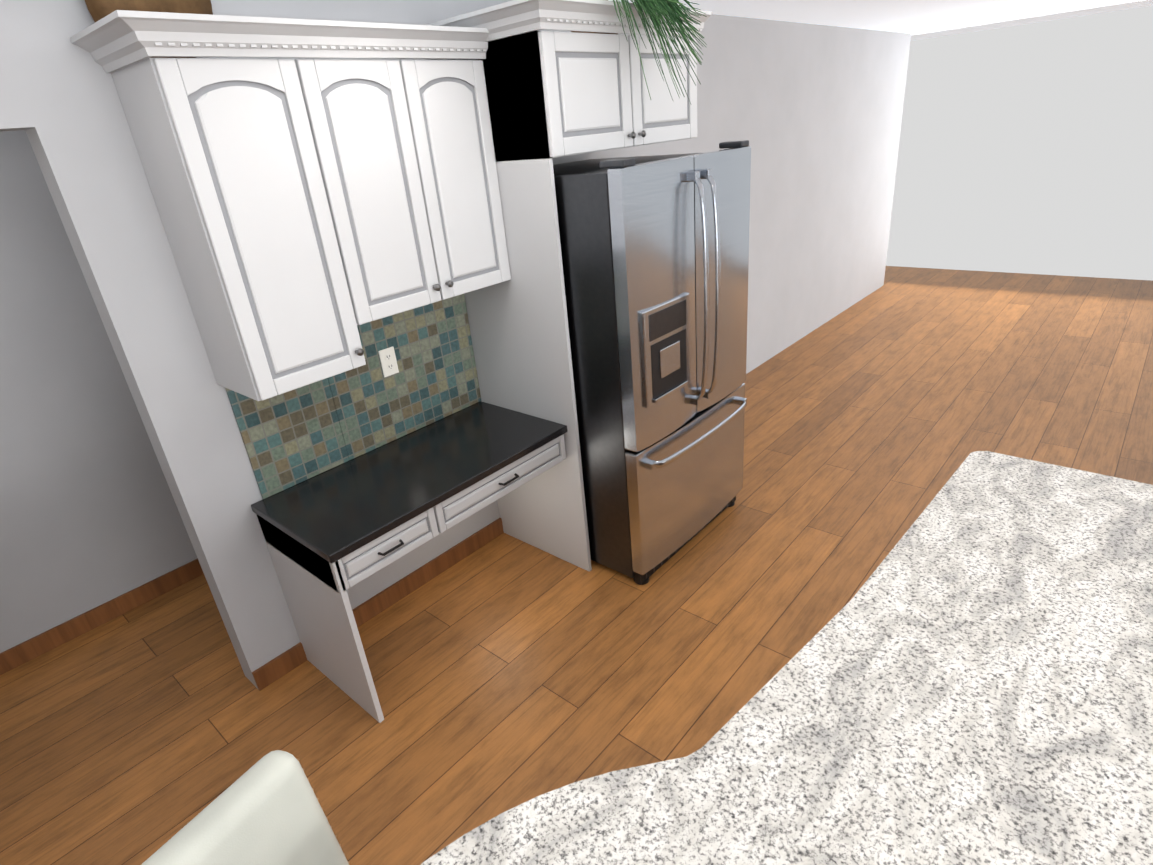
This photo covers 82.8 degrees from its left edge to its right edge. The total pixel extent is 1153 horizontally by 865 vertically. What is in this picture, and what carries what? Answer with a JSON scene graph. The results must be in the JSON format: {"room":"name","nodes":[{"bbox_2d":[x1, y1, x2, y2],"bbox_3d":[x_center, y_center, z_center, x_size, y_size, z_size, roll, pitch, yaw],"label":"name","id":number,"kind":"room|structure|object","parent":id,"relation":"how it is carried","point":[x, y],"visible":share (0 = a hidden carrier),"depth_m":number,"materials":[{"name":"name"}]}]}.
{"room":"kitchen","nodes":[
{"label":"kitchen","id":0,"kind":"room"},
{"bbox_2d":[0,0,910,688],"bbox_3d":[1.562,-0.601,-1.629,11.170,6.000,15.166,16,33,39],"label":"wall","id":1,"kind":"structure","parent":0,"point":[124,464],"depth_m":2.77,"materials":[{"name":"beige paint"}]},
{"bbox_2d":[0,558,203,674],"bbox_3d":[-2.695,1.119,2.596,0.014,0.090,4.351,16,33,39],"label":"baseboard","id":2,"kind":"structure","parent":1,"relation":"attached to","point":[50,639],"depth_m":3.05,"materials":[{"name":"brown wood"}]},
{"bbox_2d":[104,48,377,400],"bbox_3d":[-1.002,-0.635,2.082,0.332,0.939,0.440,16,33,39],"label":"upper cabinet","id":3,"kind":"object","parent":1,"relation":"attached to","point":[314,214],"depth_m":1.93,"materials":[{"name":"white wood"}]},
{"bbox_2d":[85,0,212,57],"bbox_3d":[-1.194,-1.213,1.835,0.076,0.324,0.330,16,33,39],"label":"charger plate","id":4,"kind":"object","parent":3,"relation":"on","point":[98,10],"visible":0.35,"depth_m":1.82,"materials":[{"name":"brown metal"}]},
{"bbox_2d":[225,294,480,498],"bbox_3d":[-0.840,-0.224,2.672,0.019,0.601,1.085,16,33,39],"label":"backsplash","id":5,"kind":"structure","parent":1,"relation":"attached to","point":[418,370],"depth_m":2.68,"materials":[{"name":"tile"}]},
{"bbox_2d":[252,518,503,690],"bbox_3d":[-0.044,0.291,3.819,0.014,0.090,3.744,16,33,39],"label":"baseboard","id":6,"kind":"structure","parent":1,"relation":"attached to","point":[277,667],"depth_m":3.02,"materials":[{"name":"brown wood"}]},
{"bbox_2d":[318,52,517,318],"bbox_3d":[-0.663,-0.893,2.401,0.332,0.800,0.727,16,33,39],"label":"upper cabinet","id":7,"kind":"object","parent":1,"relation":"attached to","point":[416,133],"depth_m":2.29,"materials":[{"name":"white wood"}]},
{"bbox_2d":[430,24,700,163],"bbox_3d":[-0.018,-1.404,2.764,0.627,0.394,0.975,16,33,39],"label":"upper cabinet","id":8,"kind":"object","parent":1,"relation":"attached to","point":[553,94],"depth_m":2.40,"materials":[{"name":"white wood"}]},
{"bbox_2d":[571,0,706,103],"bbox_3d":[0.200,-1.472,2.456,0.534,0.480,0.543,16,33,39],"label":"plant","id":9,"kind":"object","parent":8,"relation":"on","point":[672,9],"visible":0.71,"depth_m":2.33,"materials":[{"name":"plant"}]},
{"bbox_2d":[0,266,1152,864],"bbox_3d":[1.556,2.020,-0.058,13.000,0.066,17.046,16,33,39],"label":"floor","id":10,"kind":"structure","parent":0,"point":[508,672],"depth_m":2.80,"materials":[{"name":"brown wood"}]},
{"bbox_2d":[141,750,349,864],"bbox_3d":[-0.346,1.115,0.982,0.558,1.042,0.501,10,29,30],"label":"counter chair","id":11,"kind":"object","parent":10,"relation":"on","point":[267,809],"visible":1,"depth_m":1.01,"materials":[{"name":"white leather"}]},
{"bbox_2d":[251,401,567,722],"bbox_3d":[-0.587,0.461,2.770,0.574,0.759,1.133,16,33,39],"label":"desk","id":12,"kind":"object","parent":10,"relation":"on","point":[332,535],"visible":1,"depth_m":2.44,"materials":[{"name":"black stone"}]},
{"bbox_2d":[553,140,750,584],"bbox_3d":[0.228,-0.352,3.111,0.967,1.799,0.915,16,33,39],"label":"fridge","id":13,"kind":"object","parent":10,"relation":"on","point":[655,255],"visible":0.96,"depth_m":2.68,"materials":[{"name":"metal"}]},
{"bbox_2d":[420,451,1152,864],"bbox_3d":[0.651,1.039,1.078,1.420,0.922,2.674,16,33,39],"label":"kitchen island","id":14,"kind":"object","parent":10,"relation":"on","point":[964,675],"visible":1,"depth_m":1.12,"materials":[{"name":"white stone"}]},
{"bbox_2d":[609,0,1152,40],"bbox_3d":[1.643,-3.197,-2.411,11.400,6.431,16.166,16,33,39],"label":"ceiling","id":15,"kind":"structure","parent":0,"point":[920,19],"depth_m":4.88,"materials":[{"name":"white paint"}]}
]}

